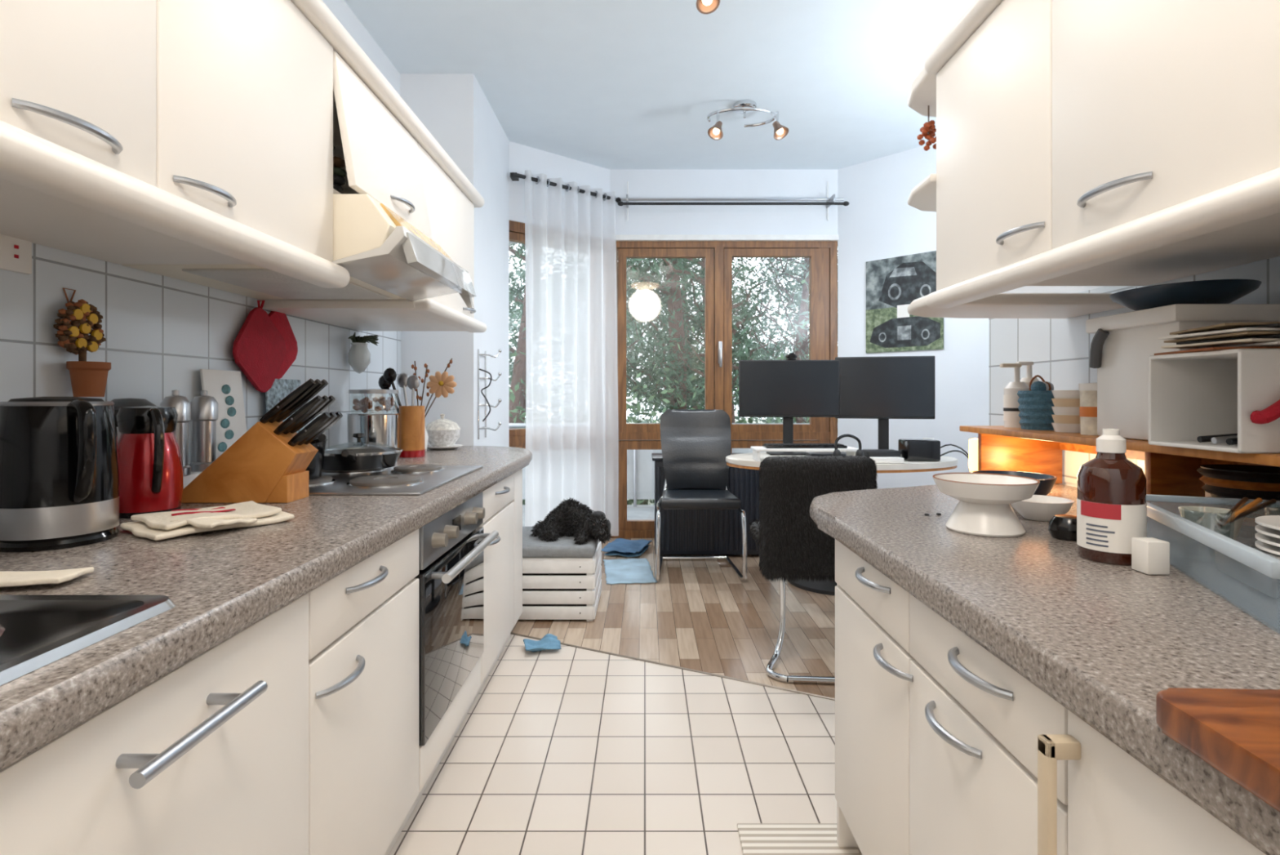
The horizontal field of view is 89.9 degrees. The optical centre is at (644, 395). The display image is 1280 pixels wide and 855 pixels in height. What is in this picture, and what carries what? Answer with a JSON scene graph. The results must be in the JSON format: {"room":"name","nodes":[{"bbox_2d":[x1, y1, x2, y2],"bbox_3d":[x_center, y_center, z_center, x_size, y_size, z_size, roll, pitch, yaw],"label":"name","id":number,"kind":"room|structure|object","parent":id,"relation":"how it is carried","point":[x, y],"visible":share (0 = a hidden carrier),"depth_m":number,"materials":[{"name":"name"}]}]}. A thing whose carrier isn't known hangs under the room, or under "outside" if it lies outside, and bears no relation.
{"room":"kitchen","nodes":[
{"label":"kitchen","id":0,"kind":"room"},
{"bbox_2d":[322,0,399,95],"bbox_3d":[-1.390,-0.325,1.140,0.120,2.850,4.680,0,0,0],"label":"wall","id":1,"kind":"structure","parent":0,"point":[340,9],"depth_m":3.04,"materials":[{"name":"paint"}]},
{"bbox_2d":[0,234,31,274],"bbox_3d":[-1.317,-0.297,1.337,0.013,0.075,0.075,0,0,0],"label":"wall socket","id":2,"kind":"object","parent":1,"relation":"attached to","point":[15,254],"visible":1,"depth_m":1.34,"materials":[{"name":"white plastic"}]},
{"bbox_2d":[53,287,111,396],"bbox_3d":[-1.279,-0.122,1.472,0.086,0.248,0.118,0,0,0],"label":"potted plant","id":3,"kind":"object","parent":1,"relation":"attached to","point":[88,379],"visible":1,"depth_m":1.45,"materials":[{"name":"brown plant"}]},
{"bbox_2d":[0,242,400,465],"bbox_3d":[-1.328,-0.047,1.140,0.008,0.625,4.680,0,0,0],"label":"tiles","id":4,"kind":"structure","parent":1,"relation":"attached to","point":[160,331],"depth_m":1.72,"materials":[{"name":"white tile"}]},
{"bbox_2d":[0,0,486,332],"bbox_3d":[-1.009,-0.601,1.050,0.622,0.658,3.900,0,0,0],"label":"upper cabinet","id":5,"kind":"object","parent":1,"relation":"attached to","point":[132,131],"visible":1,"depth_m":1.23,"materials":[{"name":"beige laminate"}]},
{"bbox_2d":[121,193,476,308],"bbox_3d":[-0.948,-0.405,1.900,0.745,0.210,0.600,0,0,0],"label":"range hood","id":6,"kind":"object","parent":5,"relation":"attached to","point":[384,256],"visible":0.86,"depth_m":1.74,"materials":[{"name":"beige plastic"}]},
{"bbox_2d":[333,50,432,239],"bbox_3d":[-1.023,-0.707,1.903,0.593,0.357,0.583,0,0,0],"label":"door","id":7,"kind":"structure","parent":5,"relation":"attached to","point":[376,138],"depth_m":1.82,"materials":[{"name":"beige wood"}]},
{"bbox_2d":[232,300,297,392],"bbox_3d":[-1.305,-0.172,2.220,0.039,0.319,0.397,0,0,-3],"label":"pot holder","id":8,"kind":"object","parent":1,"relation":"attached to","point":[264,348],"visible":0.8,"depth_m":2.17,"materials":[{"name":"red fabric"}]},
{"bbox_2d":[348,332,378,373],"bbox_3d":[-1.259,-0.193,2.869,0.126,0.187,0.147,0,0,-25],"label":"potted plant","id":9,"kind":"object","parent":1,"relation":"attached to","point":[359,355],"visible":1,"depth_m":2.83,"materials":[{"name":"white ceramic"}]},
{"bbox_2d":[400,73,509,446],"bbox_3d":[-1.190,-0.325,3.932,0.520,2.850,0.905,0,0,0],"label":"wall","id":10,"kind":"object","parent":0,"point":[455,108],"depth_m":3.52,"materials":[{"name":"white paint"}]},
{"bbox_2d":[509,141,609,222],"bbox_3d":[-0.681,-1.480,4.685,0.971,0.540,0.120,0,0,-40],"label":"wall","id":11,"kind":"structure","parent":0,"point":[522,157],"depth_m":4.57,"materials":[{"name":"paint"}]},
{"bbox_2d":[510,172,621,202],"bbox_3d":[-0.557,-1.485,4.602,0.922,0.044,0.095,0,0,-39],"label":"curtain rod","id":12,"kind":"object","parent":11,"relation":"attached to","point":[515,176],"visible":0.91,"depth_m":4.47,"materials":[{"name":"black metal"}]},
{"bbox_2d":[524,169,618,535],"bbox_3d":[-0.516,-0.240,4.598,0.793,2.580,0.094,0,0,-40],"label":"sheer curtain","id":13,"kind":"object","parent":12,"relation":"hanging from","point":[572,421],"visible":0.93,"depth_m":4.59,"materials":[{"name":"fabric"}]},
{"bbox_2d":[388,537,862,854],"bbox_3d":[0.500,1.150,1.950,3.900,0.100,6.300,0,0,0],"label":"floor","id":14,"kind":"structure","parent":0,"point":[566,750],"depth_m":2.10,"materials":[{"name":"tile"}]},
{"bbox_2d":[0,468,522,854],"bbox_3d":[-0.908,0.713,1.015,0.804,0.775,4.370,0,0,0],"label":"base cabinet","id":15,"kind":"object","parent":14,"relation":"on","point":[296,732],"visible":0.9,"depth_m":0.98,"materials":[{"name":"white wood"}]},
{"bbox_2d":[0,592,308,854],"bbox_3d":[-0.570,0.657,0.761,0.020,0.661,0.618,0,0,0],"label":"dishwasher","id":16,"kind":"object","parent":15,"relation":"in","point":[243,788],"depth_m":0.79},
{"bbox_2d":[128,680,267,788],"bbox_3d":[-0.515,0.390,0.755,0.017,0.017,0.210,0,0,0],"label":"handle","id":17,"kind":"object","parent":15,"relation":"in","point":[150,765],"depth_m":0.72,"materials":[{"name":"silver metal"}]},
{"bbox_2d":[0,445,532,770],"bbox_3d":[-0.931,0.295,1.153,0.783,0.050,4.645,0,0,0],"label":"countertop","id":18,"kind":"structure","parent":15,"relation":"on","point":[220,584],"depth_m":0.98,"materials":[{"name":"stone"}]},
{"bbox_2d":[0,567,93,586],"bbox_3d":[-0.910,0.260,0.911,0.182,0.015,0.083,0,0,-12],"label":"cloth","id":19,"kind":"object","parent":18,"relation":"on","point":[7,579],"visible":1,"depth_m":0.91,"materials":[{"name":"fabric"}]},
{"bbox_2d":[0,396,119,551],"bbox_3d":[-1.072,0.135,1.190,0.213,0.268,0.177,0,0,0],"label":"electric kettle","id":20,"kind":"object","parent":18,"relation":"on","point":[60,466],"visible":1,"depth_m":1.12,"materials":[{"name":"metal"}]},
{"bbox_2d":[0,594,175,685],"bbox_3d":[-0.860,0.263,0.345,0.520,0.020,0.990,0,0,0],"label":"sink","id":21,"kind":"object","parent":18,"relation":"in","point":[37,631],"visible":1,"depth_m":0.75,"materials":[{"name":"metal"}]},
{"bbox_2d":[114,405,183,518],"bbox_3d":[-1.116,0.145,1.462,0.194,0.247,0.132,0,0,19],"label":"thermos jug","id":22,"kind":"object","parent":18,"relation":"on","point":[151,468],"visible":0.91,"depth_m":1.42,"materials":[{"name":"red plastic"}]},
{"bbox_2d":[183,471,201,488],"bbox_3d":[-1.245,0.239,1.758,0.060,0.059,0.205,0,0,0],"label":"stand","id":23,"kind":"object","parent":18,"relation":"on","point":[188,479],"visible":0.02,"depth_m":1.71,"materials":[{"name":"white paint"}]},
{"bbox_2d":[160,389,191,475],"bbox_3d":[-1.245,0.097,1.700,0.066,0.227,0.066,0,0,0],"label":"mill","id":24,"kind":"object","parent":23,"relation":"on","point":[182,405],"visible":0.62,"depth_m":1.69,"materials":[{"name":"metal"}]},
{"bbox_2d":[189,390,217,471],"bbox_3d":[-1.245,0.097,1.810,0.066,0.227,0.066,0,0,0],"label":"mill","id":25,"kind":"object","parent":23,"relation":"on","point":[204,407],"visible":0.91,"depth_m":1.79,"materials":[{"name":"metal"}]},
{"bbox_2d":[120,500,293,540],"bbox_3d":[-0.881,0.252,1.319,0.229,0.033,0.274,0,0,36],"label":"kitchen towel","id":26,"kind":"object","parent":18,"relation":"on","point":[158,526],"visible":1,"depth_m":1.27,"materials":[{"name":"fabric"}]},
{"bbox_2d":[200,368,246,458],"bbox_3d":[-1.284,0.095,1.970,0.044,0.348,0.180,0,0,0],"label":"serving board","id":27,"kind":"object","parent":18,"relation":"on","point":[225,386],"visible":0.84,"depth_m":1.97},
{"bbox_2d":[182,378,342,502],"bbox_3d":[-1.001,0.112,1.665,0.398,0.314,0.110,0,0,0],"label":"knife block","id":28,"kind":"object","parent":18,"relation":"on","point":[268,463],"visible":0.99,"depth_m":1.61,"materials":[{"name":"brown wood"}]},
{"bbox_2d":[346,388,400,458],"bbox_3d":[-1.150,0.119,2.720,0.216,0.300,0.216,0,0,0],"label":"cooking pot","id":29,"kind":"object","parent":18,"relation":"on","point":[380,429],"visible":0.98,"depth_m":2.64,"materials":[{"name":"silver metal"}]},
{"bbox_2d":[308,463,483,494],"bbox_3d":[-0.890,0.259,2.080,0.560,0.022,0.680,0,0,0],"label":"electric cooktop","id":30,"kind":"object","parent":18,"relation":"in","point":[419,478],"visible":0.59,"depth_m":1.95,"materials":[{"name":"metal"}]},
{"bbox_2d":[322,432,403,470],"bbox_3d":[-1.000,0.188,2.167,0.290,0.118,0.436,0,0,0],"label":"frying pan","id":31,"kind":"object","parent":30,"relation":"on","point":[362,458],"visible":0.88,"depth_m":2.14,"materials":[{"name":"black metal"}]},
{"bbox_2d":[377,367,425,457],"bbox_3d":[-1.085,0.071,2.860,0.206,0.395,0.116,0,0,0],"label":"utensil holder","id":32,"kind":"object","parent":18,"relation":"on","point":[411,441],"visible":0.97,"depth_m":2.83,"materials":[{"name":"orange ceramic"}]},
{"bbox_2d":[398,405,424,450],"bbox_3d":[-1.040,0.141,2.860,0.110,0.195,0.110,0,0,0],"label":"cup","id":33,"kind":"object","parent":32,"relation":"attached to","point":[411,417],"depth_m":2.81,"materials":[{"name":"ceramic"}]},
{"bbox_2d":[411,358,457,451],"bbox_3d":[-1.032,0.043,3.094,0.236,0.452,0.092,0,0,21],"label":"flower vase","id":34,"kind":"object","parent":18,"relation":"on","point":[439,384],"visible":0.74,"depth_m":3.09,"materials":[{"name":"brown plant"}]},
{"bbox_2d":[425,413,462,449],"bbox_3d":[-1.030,0.179,3.260,0.200,0.180,0.200,0,0,0],"label":"sugar bowl","id":35,"kind":"object","parent":18,"relation":"on","point":[443,433],"visible":0.94,"depth_m":3.20,"materials":[{"name":"white ceramic"}]},
{"bbox_2d":[414,491,498,791],"bbox_3d":[-0.847,0.657,1.895,0.707,0.665,0.590,0,0,0],"label":"built-in oven","id":36,"kind":"object","parent":15,"relation":"in","point":[451,545],"visible":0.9,"depth_m":1.78,"materials":[{"name":"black glass"}]},
{"bbox_2d":[518,541,601,621],"bbox_3d":[-0.487,0.945,3.358,0.489,0.310,0.485,0,0,0],"label":"wooden crate","id":37,"kind":"object","parent":14,"relation":"on","point":[553,588],"visible":0.53,"depth_m":3.12,"materials":[{"name":"white paint"}]},
{"bbox_2d":[522,526,599,557],"bbox_3d":[-0.487,0.760,3.359,0.485,0.060,0.502,0,0,0],"label":"seat cushion","id":38,"kind":"object","parent":37,"relation":"on","point":[532,547],"visible":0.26,"depth_m":3.12,"materials":[{"name":"grey fabric"}]},
{"bbox_2d":[529,497,612,545],"bbox_3d":[-0.385,0.643,3.305,0.484,0.219,0.317,0,0,43],"label":"black poodle","id":39,"kind":"object","parent":38,"relation":"on","point":[571,517],"visible":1,"depth_m":3.28,"materials":[{"name":"fur"}]},
{"bbox_2d":[601,537,652,556],"bbox_3d":[-0.132,1.070,4.534,0.279,0.050,0.379,0,0,17],"label":"folded blanket","id":40,"kind":"object","parent":14,"relation":"on","point":[620,546],"visible":1,"depth_m":4.49,"materials":[{"name":"blue fabric"}]},
{"bbox_2d":[602,558,657,584],"bbox_3d":[-0.104,1.093,4.024,0.300,0.010,0.562,0,0,-6],"label":"rug","id":41,"kind":"object","parent":14,"relation":"on","point":[620,571],"visible":1,"depth_m":3.99,"materials":[{"name":"blue fabric"}]},
{"bbox_2d":[655,408,746,581],"bbox_3d":[0.330,0.595,4.024,0.538,1.010,0.576,0,0,0],"label":"office chair","id":42,"kind":"object","parent":14,"relation":"on","point":[695,443],"visible":0.99,"depth_m":4.10,"materials":[{"name":"black leather"}]},
{"bbox_2d":[651,453,759,555],"bbox_3d":[0.465,0.760,4.530,0.830,0.680,0.380,0,0,0],"label":"desk","id":43,"kind":"object","parent":14,"relation":"on","point":[682,531],"visible":0.46,"depth_m":4.36,"materials":[{"name":"black"}]},
{"bbox_2d":[737,822,860,854],"bbox_3d":[0.375,1.096,1.120,0.280,0.008,1.040,0,0,0],"label":"striped rug","id":44,"kind":"object","parent":14,"relation":"on","point":[756,838],"visible":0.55,"depth_m":1.58,"materials":[{"name":"beige fabric"}]},
{"bbox_2d":[747,455,877,684],"bbox_3d":[0.747,0.676,2.804,0.537,0.848,0.774,0,0,0],"label":"chair","id":45,"kind":"object","parent":14,"relation":"on","point":[791,544],"visible":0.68,"depth_m":2.67,"materials":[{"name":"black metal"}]},
{"bbox_2d":[725,452,958,595],"bbox_3d":[1.130,0.728,3.720,1.320,0.745,0.800,0,0,0],"label":"desk","id":46,"kind":"object","parent":14,"relation":"on","point":[744,460],"visible":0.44,"depth_m":3.54,"materials":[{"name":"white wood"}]},
{"bbox_2d":[738,360,839,455],"bbox_3d":[0.871,0.068,3.910,0.600,0.572,0.192,0,0,0],"label":"computer monitor","id":47,"kind":"object","parent":46,"relation":"on","point":[788,389],"visible":0.88,"depth_m":3.86,"materials":[{"name":"black plastic"}]},
{"bbox_2d":[835,355,935,448],"bbox_3d":[1.432,0.059,3.849,0.560,0.589,0.180,0,0,14],"label":"computer monitor","id":48,"kind":"object","parent":46,"relation":"on","point":[883,388],"visible":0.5,"depth_m":3.79,"materials":[{"name":"black plastic"}]},
{"bbox_2d":[804,433,968,462],"bbox_3d":[1.389,0.451,3.580,0.879,0.499,0.440,0,0,0],"label":"gadget","id":49,"kind":"object","parent":46,"relation":"on","point":[924,449],"depth_m":3.46,"materials":[{"name":"black plastic"}]},
{"bbox_2d":[835,538,1266,854],"bbox_3d":[0.877,0.718,0.200,0.906,0.765,2.740,0,0,0],"label":"base cabinet","id":50,"kind":"object","parent":14,"relation":"on","point":[942,747],"visible":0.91,"depth_m":0.93,"materials":[{"name":"beige laminate"}]},
{"bbox_2d":[809,483,1279,854],"bbox_3d":[0.886,0.305,0.595,0.908,0.050,3.530,0,0,0],"label":"countertop","id":51,"kind":"structure","parent":50,"relation":"on","point":[1101,640],"depth_m":0.83,"materials":[{"name":"stone"}]},
{"bbox_2d":[932,472,1039,537],"bbox_3d":[0.710,0.225,1.340,0.198,0.108,0.198,0,0,0],"label":"footed bowl","id":52,"kind":"object","parent":51,"relation":"on","point":[984,508],"visible":1,"depth_m":1.29,"materials":[{"name":"ceramic"}]},
{"bbox_2d":[1010,494,1074,520],"bbox_3d":[0.900,0.257,1.460,0.130,0.045,0.130,0,0,0],"label":"bowl","id":53,"kind":"object","parent":51,"relation":"on","point":[1038,507],"visible":0.79,"depth_m":1.43,"materials":[{"name":"white ceramic"}]},
{"bbox_2d":[1048,514,1076,541],"bbox_3d":[0.835,0.257,1.260,0.072,0.045,0.072,0,0,0],"label":"bowl","id":54,"kind":"object","parent":51,"relation":"on","point":[1061,526],"visible":0.6,"depth_m":1.24,"materials":[{"name":"ceramic"}]},
{"bbox_2d":[1076,428,1146,565],"bbox_3d":[0.800,0.168,1.100,0.098,0.223,0.097,0,0,0],"label":"bottle","id":55,"kind":"object","parent":51,"relation":"on","point":[1112,504],"visible":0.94,"depth_m":1.07,"materials":[{"name":"brown glass"}]},
{"bbox_2d":[960,425,1279,513],"bbox_3d":[1.185,0.188,1.440,0.310,0.182,1.320,0,0,0],"label":"shelf","id":56,"kind":"object","parent":51,"relation":"on","point":[1168,470],"visible":0.54,"depth_m":1.55,"materials":[{"name":"brown wood"}]},
{"bbox_2d":[1000,363,1029,427],"bbox_3d":[1.147,-0.002,1.982,0.081,0.197,0.075,0,0,39],"label":"soap dispenser","id":57,"kind":"object","parent":56,"relation":"on","point":[1011,419],"visible":0.8,"depth_m":1.96,"materials":[{"name":"ceramic"}]},
{"bbox_2d":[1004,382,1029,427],"bbox_3d":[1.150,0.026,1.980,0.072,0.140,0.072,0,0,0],"label":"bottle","id":58,"kind":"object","parent":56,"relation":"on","point":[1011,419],"depth_m":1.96,"materials":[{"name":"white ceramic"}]},
{"bbox_2d":[1017,374,1054,430],"bbox_3d":[1.150,0.018,1.860,0.122,0.158,0.122,0,0,0],"label":"basket","id":59,"kind":"object","parent":56,"relation":"on","point":[1035,408],"visible":0.83,"depth_m":1.82,"materials":[{"name":"blue wicker"}]},
{"bbox_2d":[1051,390,1080,432],"bbox_3d":[1.150,0.041,1.720,0.100,0.112,0.100,0,0,0],"label":"mugs","id":60,"kind":"object","parent":56,"relation":"on","point":[1066,417],"visible":0.66,"depth_m":1.69,"materials":[{"name":"beige ceramic"}]},
{"bbox_2d":[1078,382,1097,435],"bbox_3d":[1.130,0.032,1.600,0.078,0.130,0.078,0,0,0],"label":"storage jar","id":61,"kind":"object","parent":56,"relation":"on","point":[1088,391],"visible":0.55,"depth_m":1.58,"materials":[{"name":"white ceramic"}]},
{"bbox_2d":[1085,303,1279,440],"bbox_3d":[1.192,-0.044,1.413,0.292,0.282,0.265,0,0,0],"label":"storage bin","id":62,"kind":"object","parent":56,"relation":"on","point":[1122,344],"visible":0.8,"depth_m":1.40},
{"bbox_2d":[1109,279,1261,311],"bbox_3d":[1.170,-0.208,1.400,0.243,0.045,0.270,0,0,0],"label":"dish","id":63,"kind":"object","parent":62,"relation":"on","point":[1215,291],"visible":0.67,"depth_m":1.32,"materials":[{"name":"ceramic"}]},
{"bbox_2d":[1148,348,1279,453],"bbox_3d":[1.135,0.008,1.158,0.270,0.176,0.234,0,0,0],"label":"storage box","id":64,"kind":"object","parent":56,"relation":"on","point":[1193,395],"visible":0.98,"depth_m":1.27,"materials":[{"name":"white wood"}]},
{"bbox_2d":[1154,321,1279,355],"bbox_3d":[1.138,-0.104,1.171,0.300,0.046,0.233,0,0,0],"label":"plates","id":65,"kind":"object","parent":64,"relation":"on","point":[1264,335],"visible":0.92,"depth_m":1.13,"materials":[{"name":"ceramic"}]},
{"bbox_2d":[1131,537,1169,574],"bbox_3d":[0.802,0.254,1.018,0.035,0.051,0.035,0,0,0],"label":"candle","id":66,"kind":"object","parent":51,"relation":"on","point":[1149,555],"visible":1,"depth_m":1.00,"materials":[{"name":"wax"}]},
{"bbox_2d":[1146,493,1279,578],"bbox_3d":[0.969,0.235,0.953,0.292,0.086,0.572,0,0,22],"label":"plastic tub","id":67,"kind":"object","parent":51,"relation":"on","point":[1269,566],"visible":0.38,"depth_m":0.93,"materials":[{"name":"plastic"}]},
{"bbox_2d":[1177,497,1279,598],"bbox_3d":[1.012,0.224,0.980,0.270,0.096,0.346,0,0,16],"label":"stacked dishes","id":68,"kind":"object","parent":67,"relation":"in","point":[1228,522],"visible":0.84,"depth_m":0.98,"materials":[{"name":"ceramic"}]},
{"bbox_2d":[1177,506,1244,540],"bbox_3d":[0.990,0.225,1.120,0.090,0.050,0.090,0,0,0],"label":"bowl","id":69,"kind":"object","parent":68,"relation":"on","point":[1206,517],"depth_m":1.09,"materials":[{"name":"glass"}]},
{"bbox_2d":[1155,687,1279,812],"bbox_3d":[0.625,0.265,0.395,0.400,0.028,0.300,0,0,2],"label":"cutting board","id":70,"kind":"object","parent":51,"relation":"on","point":[1236,731],"visible":1,"depth_m":0.49,"materials":[{"name":"brown wood"}]},
{"bbox_2d":[1196,464,1279,538],"bbox_3d":[1.235,0.213,1.300,0.176,0.132,0.175,0,0,0],"label":"bowls","id":71,"kind":"object","parent":51,"relation":"on","point":[1222,481],"visible":0.62,"depth_m":1.26,"materials":[{"name":"black ceramic"}]},
{"bbox_2d":[617,529,654,537],"bbox_3d":[0.610,1.070,5.010,1.650,0.060,0.100,0,0,0],"label":"sill","id":72,"kind":"structure","parent":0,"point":[622,533],"depth_m":4.96,"materials":[{"name":"brown wood"}]},
{"bbox_2d":[818,247,829,443],"bbox_3d":[1.390,-0.055,5.005,0.080,2.190,0.070,0,0,0],"label":"post","id":73,"kind":"object","parent":72,"relation":"on","point":[824,252],"visible":0.29,"depth_m":4.97,"materials":[{"name":"brown wood"}]},
{"bbox_2d":[344,0,974,168],"bbox_3d":[0.500,-1.800,1.950,3.900,0.100,6.300,0,0,0],"label":"ceiling","id":74,"kind":"structure","parent":0,"point":[609,84],"depth_m":3.43,"materials":[{"name":"paint"}]},
{"bbox_2d":[706,99,788,139],"bbox_3d":[0.605,-1.630,3.841,0.474,0.236,0.271,0,0,0],"label":"spot lamp","id":75,"kind":"object","parent":74,"relation":"attached to","point":[744,107],"depth_m":3.77,"materials":[{"name":"silver metal"}]},
{"bbox_2d":[609,168,837,234],"bbox_3d":[0.610,-1.480,5.010,1.760,0.540,0.120,0,0,0],"label":"wall window header","id":76,"kind":"structure","parent":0,"point":[642,183],"depth_m":4.95,"materials":[{"name":"paint"}]},
{"bbox_2d":[610,240,818,537],"bbox_3d":[0.540,-0.055,4.992,1.620,2.310,0.135,0,0,0],"label":"patio door","id":77,"kind":"structure","parent":76,"relation":"in","point":[709,252],"depth_m":4.97,"materials":[{"name":"brown wood"}]},
{"bbox_2d":[618,431,830,439],"bbox_3d":[0.610,0.310,5.002,1.650,0.060,0.080,0,0,0],"label":"transom","id":78,"kind":"object","parent":77,"relation":"attached to","point":[622,435],"visible":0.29,"depth_m":4.96,"materials":[{"name":"brown wood"}]},
{"bbox_2d":[617,240,830,249],"bbox_3d":[0.610,-1.180,5.010,1.650,0.060,0.100,0,0,0],"label":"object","id":79,"kind":"object","parent":76,"relation":"attached to","point":[620,244],"visible":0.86,"depth_m":4.96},
{"bbox_2d":[615,234,838,240],"bbox_3d":[0.610,-1.220,4.947,1.760,0.040,0.045,0,0,0],"label":"trim","id":80,"kind":"structure","parent":76,"relation":"attached to","point":[618,237],"depth_m":4.93,"materials":[{"name":"white paint"}]},
{"bbox_2d":[617,181,848,220],"bbox_3d":[0.660,-1.500,4.854,1.728,0.300,0.188,0,0,0],"label":"curtain rod","id":81,"kind":"object","parent":76,"relation":"attached to","point":[830,201],"visible":1,"depth_m":4.83,"materials":[{"name":"silver metal"}]},
{"bbox_2d":[837,142,988,488],"bbox_3d":[1.943,-0.325,4.572,0.120,2.850,1.174,0,0,-44],"label":"wall","id":82,"kind":"structure","parent":0,"point":[878,222],"depth_m":4.61,"materials":[{"name":"paint"}]},
{"bbox_2d":[829,240,837,443],"bbox_3d":[1.462,-0.055,5.010,0.055,2.310,0.100,0,0,0],"label":"door frame","id":83,"kind":"structure","parent":82,"relation":"attached to","point":[833,244],"depth_m":4.96,"materials":[{"name":"brown wood"}]},
{"bbox_2d":[866,250,943,352],"bbox_3d":[1.843,-0.660,4.575,0.015,0.680,0.560,0,0,-44],"label":"poster","id":84,"kind":"object","parent":82,"relation":"attached to","point":[893,283],"visible":0.96,"depth_m":4.58,"materials":[{"name":"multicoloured paper"}]},
{"bbox_2d":[1001,285,1105,487],"bbox_3d":[1.410,-0.325,0.650,0.120,2.850,3.700,0,0,0],"label":"wall","id":85,"kind":"structure","parent":0,"point":[1026,289],"depth_m":2.10,"materials":[{"name":"paint"}]},
{"bbox_2d":[907,0,1279,318],"bbox_3d":[1.042,-0.575,0.570,0.596,0.680,2.940,0,0,0],"label":"upper cabinet","id":86,"kind":"object","parent":85,"relation":"attached to","point":[1079,142],"visible":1,"depth_m":1.17,"materials":[{"name":"white wood"}]},
{"bbox_2d":[907,66,936,116],"bbox_3d":[1.052,-0.891,1.880,0.575,0.042,0.320,0,0,0],"label":"shelf","id":87,"kind":"object","parent":86,"relation":"attached to","point":[922,93],"depth_m":1.85,"materials":[{"name":"beige wood"}]},
{"bbox_2d":[907,173,936,211],"bbox_3d":[1.052,-0.588,1.880,0.575,0.025,0.320,0,0,0],"label":"shelf","id":88,"kind":"object","parent":86,"relation":"attached to","point":[922,197],"depth_m":1.85,"materials":[{"name":"beige wood"}]},
{"bbox_2d":[907,293,1124,318],"bbox_3d":[1.052,-0.262,1.880,0.575,0.033,0.320,0,0,0],"label":"shelf","id":89,"kind":"object","parent":86,"relation":"attached to","point":[1001,305],"depth_m":1.77,"materials":[{"name":"beige wood"}]},
{"bbox_2d":[988,256,1279,497],"bbox_3d":[1.347,-0.022,0.650,0.010,0.595,3.700,0,0,0],"label":"tiles","id":90,"kind":"structure","parent":85,"relation":"attached to","point":[1059,348],"depth_m":2.05,"materials":[{"name":"white tile"}]},
{"label":"outside","id":91,"kind":"structure","parent":0,"visible":0},
{"bbox_2d":[522,418,795,504],"bbox_3d":[2.000,1.525,22.650,32.000,0.150,34.700,0,0,0],"label":"ground","id":92,"kind":"structure","parent":91,"point":[735,420],"depth_m":35.58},
{"bbox_2d":[509,243,641,428],"bbox_3d":[-1.609,-2.310,9.764,3.596,7.644,3.149,0,0,0],"label":"pine tree","id":93,"kind":"object","parent":92,"relation":"on","point":[518,372],"visible":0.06,"depth_m":9.49,"materials":[{"name":"green plant"}]},
{"bbox_2d":[515,257,704,396],"bbox_3d":[-0.543,-2.355,11.761,3.482,7.728,3.400,0,0,10],"label":"birch tree","id":94,"kind":"object","parent":92,"relation":"on","point":[632,308],"visible":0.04,"depth_m":11.18,"materials":[{"name":"green plant"}]},
{"bbox_2d":[509,257,809,422],"bbox_3d":[1.030,-1.065,19.004,22.293,7.932,5.245,0,0,-2],"label":"tree","id":95,"kind":"object","parent":92,"relation":"on","point":[517,272],"visible":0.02,"depth_m":18.91,"materials":[{"name":"green plant"}]},
{"bbox_2d":[509,279,809,504],"bbox_3d":[0.996,0.123,7.434,10.113,2.890,1.693,0,0,0],"label":"hedge","id":96,"kind":"object","parent":92,"relation":"on","point":[640,501],"visible":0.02,"depth_m":7.35,"materials":[{"name":"green plant"}]},
{"bbox_2d":[626,257,777,422],"bbox_3d":[0.232,-2.871,10.390,3.276,8.778,3.409,0,0,32],"label":"pine tree","id":97,"kind":"object","parent":92,"relation":"on","point":[674,311],"visible":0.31,"depth_m":10.29,"materials":[{"name":"green plant"}]},
{"bbox_2d":[626,257,809,408],"bbox_3d":[1.370,-2.778,12.796,4.369,8.601,3.550,0,0,-29],"label":"pine tree","id":98,"kind":"object","parent":92,"relation":"on","point":[696,322],"visible":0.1,"depth_m":12.45,"materials":[{"name":"green plant"}]},
{"bbox_2d":[633,257,804,422],"bbox_3d":[1.137,-2.258,8.995,2.482,7.541,2.512,0,0,-41],"label":"pine tree","id":99,"kind":"object","parent":92,"relation":"on","point":[744,319],"visible":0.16,"depth_m":9.03,"materials":[{"name":"green plant"}]},
{"bbox_2d":[682,257,809,422],"bbox_3d":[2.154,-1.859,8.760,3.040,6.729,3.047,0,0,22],"label":"birch tree","id":100,"kind":"object","parent":92,"relation":"on","point":[797,344],"visible":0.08,"depth_m":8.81,"materials":[{"name":"green plant"}]},
{"bbox_2d":[732,257,809,374],"bbox_3d":[3.672,-2.842,13.429,3.826,8.709,3.826,0,0,-23],"label":"pine tree","id":101,"kind":"object","parent":92,"relation":"on","point":[788,290],"visible":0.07,"depth_m":13.46,"materials":[{"name":"green plant"}]},
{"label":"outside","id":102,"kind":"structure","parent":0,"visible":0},
{"bbox_2d":[522,504,654,526],"bbox_3d":[0.350,1.210,5.850,5.700,0.180,1.500,0,0,0],"label":"floor","id":103,"kind":"structure","parent":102,"point":[642,512],"depth_m":6.17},
{"bbox_2d":[509,422,809,506],"bbox_3d":[0.400,0.713,6.503,5.200,0.875,0.055,0,0,0],"label":"balcony railing","id":104,"kind":"object","parent":103,"relation":"on","point":[640,464],"visible":0.04,"depth_m":6.52,"materials":[{"name":"white metal"}]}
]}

